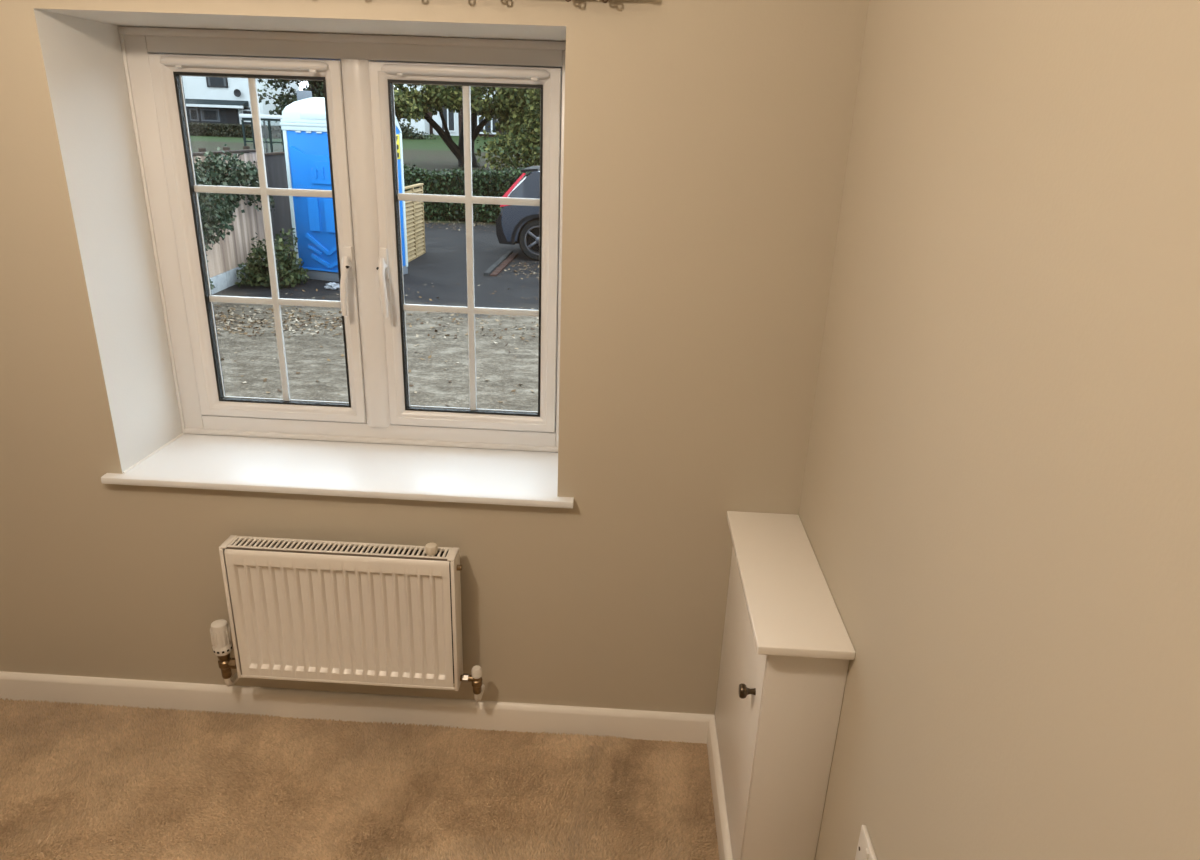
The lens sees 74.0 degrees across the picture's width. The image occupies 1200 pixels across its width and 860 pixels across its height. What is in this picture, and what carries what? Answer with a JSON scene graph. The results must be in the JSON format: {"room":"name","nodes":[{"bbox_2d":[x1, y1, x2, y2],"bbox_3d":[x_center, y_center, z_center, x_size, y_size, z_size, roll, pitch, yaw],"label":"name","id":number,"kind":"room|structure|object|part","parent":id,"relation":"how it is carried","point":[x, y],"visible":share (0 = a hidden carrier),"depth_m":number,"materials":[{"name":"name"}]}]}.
{"room":"empty living room","nodes":[
{"label":"empty living room","id":0,"kind":"room"},
{"bbox_2d":[0,700,718,859],"bbox_3d":[-1.398,1.556,0.662,3.589,0.200,3.700,3,21,2],"label":"floor","id":1,"kind":"structure","parent":0,"point":[295,778],"depth_m":2.06,"materials":[{"name":"brown carpet"}]},
{"bbox_2d":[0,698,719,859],"bbox_3d":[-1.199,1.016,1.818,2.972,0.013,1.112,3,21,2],"label":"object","id":2,"kind":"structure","parent":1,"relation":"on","point":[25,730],"depth_m":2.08,"materials":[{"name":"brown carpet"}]},
{"bbox_2d":[707,511,854,859],"bbox_3d":[0.386,0.657,1.903,0.193,0.737,0.579,3,21,2],"label":"base cabinet","id":3,"kind":"object","parent":1,"relation":"on","point":[786,653],"visible":1,"depth_m":1.68,"materials":[{"name":"white wood"}]},
{"bbox_3d":[0.327,0.616,1.905,0.003,0.624,0.551,3,21,2],"label":"door","id":4,"kind":"part","parent":3,"relation":"part of","materials":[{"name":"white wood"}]},
{"bbox_3d":[0.304,0.540,1.646,0.034,0.030,0.030,3,21,2],"label":"knob","id":5,"kind":"part","parent":3,"relation":"part of","materials":[{"name":"brown metal"}]},
{"bbox_2d":[0,0,868,714],"bbox_3d":[-1.260,-0.249,2.182,3.989,3.120,0.420,3,21,2],"label":"wall","id":6,"kind":"structure","parent":0,"point":[706,142],"depth_m":1.96,"materials":[{"name":"beige paint"}]},
{"bbox_2d":[101,26,573,508],"bbox_3d":[-0.655,-0.413,2.048,1.230,1.119,0.396,3,21,2],"label":"window","id":7,"kind":"structure","parent":6,"relation":"in","point":[374,444],"depth_m":2.14,"materials":[{"name":"white plastic"}]},
{"bbox_2d":[160,56,328,72],"bbox_3d":[-0.894,-0.914,1.991,0.428,0.028,0.022,3,21,2],"label":"vent","id":8,"kind":"object","parent":7,"relation":"attached to","point":[218,64],"depth_m":1.99,"materials":[{"name":"white plastic"}]},
{"bbox_3d":[-0.911,-0.493,2.191,0.490,0.966,0.056,3,21,2],"label":"sash","id":9,"kind":"part","parent":7,"relation":"part of","materials":[{"name":"white plastic"}]},
{"bbox_3d":[-0.675,0.099,2.235,1.230,0.029,0.386,3,21,2],"label":"sill","id":10,"kind":"part","parent":7,"relation":"part of","materials":[{"name":"white"}]},
{"bbox_3d":[-0.686,-0.402,2.155,0.027,0.180,0.056,3,21,2],"label":"handle","id":11,"kind":"part","parent":7,"relation":"part of","materials":[{"name":"white plastic"}]},
{"bbox_3d":[-0.585,-0.397,2.151,0.027,0.180,0.056,3,21,2],"label":"handle","id":12,"kind":"part","parent":7,"relation":"part of","materials":[{"name":"white plastic"}]},
{"bbox_3d":[-0.353,-0.465,2.174,0.483,0.966,0.056,3,21,2],"label":"sash","id":13,"kind":"part","parent":7,"relation":"part of","materials":[{"name":"white plastic"}]},
{"bbox_2d":[381,64,548,80],"bbox_3d":[-0.336,-0.886,1.974,0.421,0.028,0.022,3,21,2],"label":"vent","id":14,"kind":"object","parent":7,"relation":"attached to","point":[441,72],"depth_m":1.97,"materials":[{"name":"white plastic"}]},
{"bbox_2d":[210,535,484,701],"bbox_3d":[-0.686,0.508,2.156,0.742,0.498,0.102,3,21,2],"label":"radiator","id":15,"kind":"object","parent":6,"relation":"attached to","point":[299,611],"visible":1,"depth_m":2.10,"materials":[{"name":"white metal"}]},
{"bbox_3d":[-0.974,0.478,2.141,0.018,0.405,0.068,3,21,2],"label":"casing","id":16,"kind":"part","parent":15,"relation":"part of","materials":[{"name":"white metal"}]},
{"bbox_3d":[-0.681,0.502,2.107,0.582,0.389,0.010,3,21,2],"label":"panel","id":17,"kind":"part","parent":15,"relation":"part of","materials":[{"name":"white metal"}]},
{"bbox_2d":[227,536,451,558],"bbox_3d":[-0.672,0.305,2.067,0.571,0.004,0.058,3,21,2],"label":"grille","id":18,"kind":"object","parent":15,"relation":"attached to","point":[237,546],"depth_m":2.05,"materials":[{"name":"white metal"}]},
{"bbox_3d":[-0.385,0.508,2.123,0.018,0.405,0.068,3,21,2],"label":"casing","id":19,"kind":"part","parent":15,"relation":"part of","materials":[{"name":"white metal"}]},
{"bbox_2d":[0,671,714,743],"bbox_3d":[-1.386,0.773,2.337,3.429,0.091,0.016,3,21,2],"label":"baseboard","id":20,"kind":"structure","parent":6,"relation":"attached to","point":[294,703],"depth_m":2.31,"materials":[{"name":"white wood"}]},
{"bbox_2d":[799,0,1199,859],"bbox_3d":[0.536,0.518,0.177,0.200,2.620,3.700,3,21,2],"label":"wall","id":21,"kind":"structure","parent":0,"point":[999,512],"depth_m":0.93,"materials":[{"name":"beige paint"}]},
{"bbox_2d":[855,825,876,859],"bbox_3d":[0.455,0.755,1.340,0.011,0.086,0.146,3,21,2],"label":"wall socket","id":22,"kind":"object","parent":21,"relation":"attached to","point":[865,850],"visible":1,"depth_m":1.37,"materials":[{"name":"white plastic"}]},
{"bbox_2d":[865,848,868,859],"bbox_3d":[0.453,0.719,1.351,0.003,0.013,0.012,3,21,2],"label":"switch","id":23,"kind":"object","parent":22,"relation":"attached to","point":[866,849],"depth_m":1.35,"materials":[{"name":"white plastic"}]},
{"label":"outside","id":24,"kind":"structure","parent":0,"visible":0},
{"bbox_2d":[190,135,538,410],"bbox_3d":[-19.477,-14.400,40.308,98.000,1.350,79.050,3,21,2],"label":"ground","id":25,"kind":"structure","parent":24,"point":[443,264],"depth_m":8.33,"materials":[{"name":"grey gravel"}]},
{"bbox_2d":[192,146,265,293],"bbox_3d":[-4.758,-1.877,8.015,0.175,1.725,7.005,2,21,-2],"label":"fence","id":26,"kind":"object","parent":25,"relation":"on","point":[224,257],"visible":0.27,"depth_m":10.38,"materials":[{"name":"wood"}]},
{"bbox_3d":[-4.851,-2.606,9.948,0.068,1.725,0.064,2,21,-2],"label":"post","id":27,"kind":"part","parent":26,"relation":"part of","materials":[{"name":"brown wood"}]},
{"bbox_3d":[-4.689,-2.632,7.733,0.095,0.030,7.005,2,21,-2],"label":"capping rail","id":28,"kind":"part","parent":26,"relation":"part of","materials":[{"name":"wood"}]},
{"bbox_2d":[194,144,275,289],"bbox_3d":[-4.556,-1.957,8.141,0.354,1.703,6.527,1,21,-2],"label":"ivy","id":29,"kind":"object","parent":26,"relation":"attached to","point":[247,175],"visible":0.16,"depth_m":9.62,"materials":[{"name":"green plant"}]},
{"bbox_2d":[188,122,281,138],"bbox_3d":[-26.897,-21.207,56.389,10.661,1.021,1.231,3,21,2],"label":"hedge","id":30,"kind":"object","parent":25,"relation":"on","point":[196,129],"visible":0.57,"depth_m":56.00,"materials":[{"name":"green plant"}]},
{"bbox_2d":[182,76,298,125],"bbox_3d":[-27.446,-26.298,60.968,6.400,7.950,8.620,3,21,2],"label":"house","id":31,"kind":"structure","parent":25,"relation":"on","point":[214,100],"depth_m":58.38,"materials":[{"name":"white paint"}]},
{"bbox_3d":[-29.990,-23.307,58.862,0.470,0.670,0.030,3,21,2],"label":"pane","id":32,"kind":"part","parent":31,"relation":"part of","materials":[{"name":"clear glass"}]},
{"bbox_3d":[-28.767,-23.246,58.823,1.200,0.650,0.030,3,21,2],"label":"pane","id":33,"kind":"part","parent":31,"relation":"part of","materials":[{"name":"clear glass"}]},
{"bbox_3d":[-27.863,-25.610,57.896,1.330,1.110,0.030,3,21,2],"label":"pane","id":34,"kind":"part","parent":31,"relation":"part of","materials":[{"name":"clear glass"}]},
{"bbox_3d":[-27.189,-22.657,58.980,0.800,1.950,0.060,3,21,2],"label":"door","id":35,"kind":"part","parent":31,"relation":"part of","materials":[{"name":"black"}]},
{"bbox_3d":[-26.371,-24.565,58.095,0.540,0.540,0.334,3,21,2],"label":"satellite dish","id":36,"kind":"part","parent":31,"relation":"part of","materials":[{"name":"black metal"}]},
{"bbox_3d":[-25.971,-23.154,58.717,0.620,0.670,0.030,3,21,2],"label":"pane","id":37,"kind":"part","parent":31,"relation":"part of","materials":[{"name":"glass"}]},
{"bbox_2d":[235,228,309,288],"bbox_3d":[-4.242,-2.254,10.349,0.878,0.754,0.886,3,21,2],"label":"shrub","id":38,"kind":"object","parent":25,"relation":"on","point":[288,269],"visible":0.77,"depth_m":10.23,"materials":[{"name":"green plant"}]},
{"bbox_2d":[239,114,313,152],"bbox_3d":[-7.968,-7.424,21.683,2.850,2.076,1.420,3,21,2],"label":"shelter","id":39,"kind":"object","parent":25,"relation":"on","point":[243,116],"visible":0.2,"depth_m":20.85,"materials":[{"name":"grey"}]},
{"bbox_3d":[-9.373,-7.199,21.148,0.048,1.931,0.050,3,21,2],"label":"post","id":40,"kind":"part","parent":39,"relation":"part of","materials":[{"name":"green metal"}]},
{"bbox_3d":[-9.124,-7.186,21.140,0.048,1.931,0.050,3,21,2],"label":"post","id":41,"kind":"part","parent":39,"relation":"part of","materials":[{"name":"green metal"}]},
{"bbox_3d":[-7.985,-7.543,20.950,2.750,0.036,0.034,3,21,2],"label":"cross rail","id":42,"kind":"part","parent":39,"relation":"part of","materials":[{"name":"green metal"}]},
{"bbox_3d":[-9.313,-7.668,22.327,0.040,1.986,0.050,3,21,2],"label":"post","id":43,"kind":"part","parent":39,"relation":"part of","materials":[{"name":"green metal"}]},
{"bbox_3d":[-8.675,-7.164,21.126,0.048,1.931,0.050,3,21,2],"label":"post","id":44,"kind":"part","parent":39,"relation":"part of","materials":[{"name":"green metal"}]},
{"bbox_3d":[-7.966,-8.059,20.756,2.750,0.054,0.050,3,21,2],"label":"header rail","id":45,"kind":"part","parent":39,"relation":"part of","materials":[{"name":"white metal"}]},
{"bbox_3d":[-8.345,-7.148,21.116,0.048,1.931,0.050,3,21,2],"label":"post","id":46,"kind":"part","parent":39,"relation":"part of","materials":[{"name":"green metal"}]},
{"bbox_2d":[264,152,293,261],"bbox_3d":[-4.837,-3.620,12.739,0.175,1.665,3.044,2,21,-1],"label":"fence","id":47,"kind":"object","parent":25,"relation":"on","point":[275,162],"visible":0.09,"depth_m":11.82,"materials":[{"name":"grey wood"}]},
{"bbox_3d":[-4.769,-4.347,12.466,0.095,0.030,3.044,2,21,-1],"label":"capping rail","id":48,"kind":"part","parent":47,"relation":"part of","materials":[{"name":"wood"}]},
{"bbox_2d":[257,79,323,136],"bbox_3d":[-8.591,-10.365,24.125,3.580,5.612,3.660,-17,28,-42],"label":"tree","id":49,"kind":"object","parent":25,"relation":"on","point":[317,88],"visible":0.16,"depth_m":23.96,"materials":[{"name":"green plant"}]},
{"bbox_2d":[324,282,339,289],"bbox_3d":[-3.455,-1.871,10.317,0.226,0.088,0.182,3,21,2],"label":"crumpled bag","id":50,"kind":"object","parent":25,"relation":"on","point":[333,286],"visible":0.94,"depth_m":10.27,"materials":[{"name":"grey plastic"}]},
{"bbox_2d":[280,90,407,281],"bbox_3d":[-3.446,-3.300,10.844,1.145,2.395,1.135,9,22,17],"label":"portable toilet","id":51,"kind":"object","parent":25,"relation":"on","point":[306,149],"visible":0.36,"depth_m":10.46,"materials":[{"name":"blue plastic"}]},
{"bbox_3d":[-4.109,-3.048,10.639,0.055,1.820,0.055,9,22,17],"label":"corner post","id":52,"kind":"part","parent":51,"relation":"part of","materials":[{"name":"grey plastic"}]},
{"bbox_2d":[296,90,311,100],"bbox_3d":[-3.871,-4.157,10.493,0.140,0.575,0.140,9,22,17],"label":"vent","id":53,"kind":"object","parent":51,"relation":"attached to","point":[301,94],"depth_m":10.35,"materials":[{"name":"grey plastic"}]},
{"bbox_3d":[-3.610,-3.323,10.313,0.858,0.640,0.285,3,21,2],"label":"moulded panel","id":54,"kind":"part","parent":51,"relation":"part of","materials":[{"name":"blue plastic"}]},
{"bbox_3d":[-3.612,-2.976,10.477,0.991,1.775,0.034,9,22,17],"label":"door","id":55,"kind":"part","parent":51,"relation":"part of","materials":[{"name":"blue plastic"}]},
{"bbox_3d":[-3.782,-2.851,10.547,0.160,0.420,0.033,9,22,17],"label":"moulded panel","id":56,"kind":"part","parent":51,"relation":"part of","materials":[{"name":"blue plastic"}]},
{"bbox_3d":[-3.600,-3.327,10.296,0.312,0.280,0.054,9,22,17],"label":"moulded panel","id":57,"kind":"part","parent":51,"relation":"part of","materials":[{"name":"blue plastic"}]},
{"bbox_3d":[-3.527,-2.812,10.467,0.180,0.420,0.033,9,22,17],"label":"moulded panel","id":58,"kind":"part","parent":51,"relation":"part of","materials":[{"name":"blue plastic"}]},
{"bbox_3d":[-2.780,-3.216,11.223,0.055,1.820,0.055,9,22,17],"label":"corner post","id":59,"kind":"part","parent":51,"relation":"part of","materials":[{"name":"grey plastic"}]},
{"bbox_2d":[215,220,538,404],"bbox_3d":[-1.947,-2.334,11.798,5.228,0.056,13.230,3,21,2],"label":"gravel","id":60,"kind":"object","parent":25,"relation":"on","point":[234,309],"visible":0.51,"depth_m":8.56,"materials":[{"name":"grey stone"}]},
{"bbox_2d":[404,183,425,261],"bbox_3d":[-2.990,-3.337,12.791,0.067,1.130,1.190,3,21,2],"label":"slatted screen","id":61,"kind":"object","parent":25,"relation":"on","point":[415,226],"visible":0.77,"depth_m":12.84,"materials":[{"name":"brown wood"}]},
{"bbox_3d":[-2.992,-3.323,12.796,0.045,1.100,0.060,3,21,2],"label":"post","id":62,"kind":"part","parent":61,"relation":"part of","materials":[{"name":"brown wood"}]},
{"bbox_3d":[-2.971,-3.852,12.598,0.067,0.030,1.190,3,21,2],"label":"rail","id":63,"kind":"part","parent":61,"relation":"part of","materials":[{"name":"brown wood"}]},
{"bbox_3d":[-2.966,-3.517,13.315,0.045,1.100,0.060,3,21,2],"label":"post","id":64,"kind":"part","parent":61,"relation":"part of","materials":[{"name":"brown wood"}]},
{"bbox_2d":[398,121,438,138],"bbox_3d":[-13.413,-20.011,53.093,5.435,1.171,2.432,3,21,2],"label":"bush","id":65,"kind":"object","parent":25,"relation":"on","point":[406,132],"visible":0.45,"depth_m":52.77,"materials":[{"name":"green plant"}]},
{"bbox_2d":[399,84,505,136],"bbox_3d":[-7.406,-26.044,59.959,14.900,8.300,8.800,3,21,2],"label":"house","id":66,"kind":"structure","parent":25,"relation":"on","point":[453,121],"depth_m":58.10,"materials":[{"name":"white render"},{"name":"brown tile"},{"name":"dark glass"}]},
{"bbox_3d":[-11.283,-22.759,58.147,1.900,2.550,0.050,3,21,2],"label":"render panel","id":67,"kind":"part","parent":66,"relation":"part of","materials":[{"name":"white paint"}]},
{"bbox_3d":[-11.085,-22.748,58.067,0.900,1.700,0.030,3,21,2],"label":"pane","id":68,"kind":"part","parent":66,"relation":"part of","materials":[{"name":"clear glass"}]},
{"bbox_3d":[-8.177,-22.270,58.153,1.310,1.010,0.030,3,21,2],"label":"pane","id":69,"kind":"part","parent":66,"relation":"part of","materials":[{"name":"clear glass"}]},
{"bbox_2d":[393,84,539,166],"bbox_3d":[-4.805,-13.848,30.207,8.759,7.661,7.319,4,21,6],"label":"tree","id":70,"kind":"object","parent":25,"relation":"on","point":[413,104],"visible":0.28,"depth_m":28.64,"materials":[{"name":"green plant"}]},
{"bbox_2d":[403,163,531,222],"bbox_3d":[-1.431,-5.429,18.351,12.779,1.315,1.751,3,21,2],"label":"hedge","id":71,"kind":"object","parent":25,"relation":"on","point":[486,183],"visible":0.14,"depth_m":17.93,"materials":[{"name":"green plant"}]},
{"bbox_2d":[484,251,517,275],"bbox_3d":[-1.550,-2.648,12.709,0.185,0.100,2.332,3,21,2],"label":"edging","id":72,"kind":"object","parent":25,"relation":"on","point":[499,265],"visible":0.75,"depth_m":12.45,"materials":[{"name":"grey concrete"}]},
{"bbox_2d":[474,88,540,171],"bbox_3d":[-1.589,-11.507,27.744,5.402,5.262,4.187,15,24,30],"label":"bush","id":73,"kind":"object","parent":25,"relation":"on","point":[530,154],"visible":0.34,"depth_m":27.61,"materials":[{"name":"green plant"}]},
{"bbox_2d":[496,165,539,260],"bbox_3d":[0.642,-3.692,13.646,4.580,1.450,2.040,3,21,2],"label":"car","id":74,"kind":"object","parent":25,"relation":"on","point":[515,224],"visible":0.12,"depth_m":12.87,"materials":[{"name":"grey paint"}]},
{"bbox_2d":[500,173,525,206],"bbox_3d":[-1.392,-3.839,12.745,0.410,0.535,0.100,3,21,2],"label":"tail lamp","id":75,"kind":"object","parent":74,"relation":"attached to","point":[518,189],"depth_m":12.76,"materials":[{"name":"red plastic"}]},
{"bbox_3d":[-0.995,-3.272,12.911,0.890,0.445,0.058,3,21,2],"label":"arch trim","id":76,"kind":"part","parent":74,"relation":"part of","materials":[{"name":"black plastic"}]}
]}

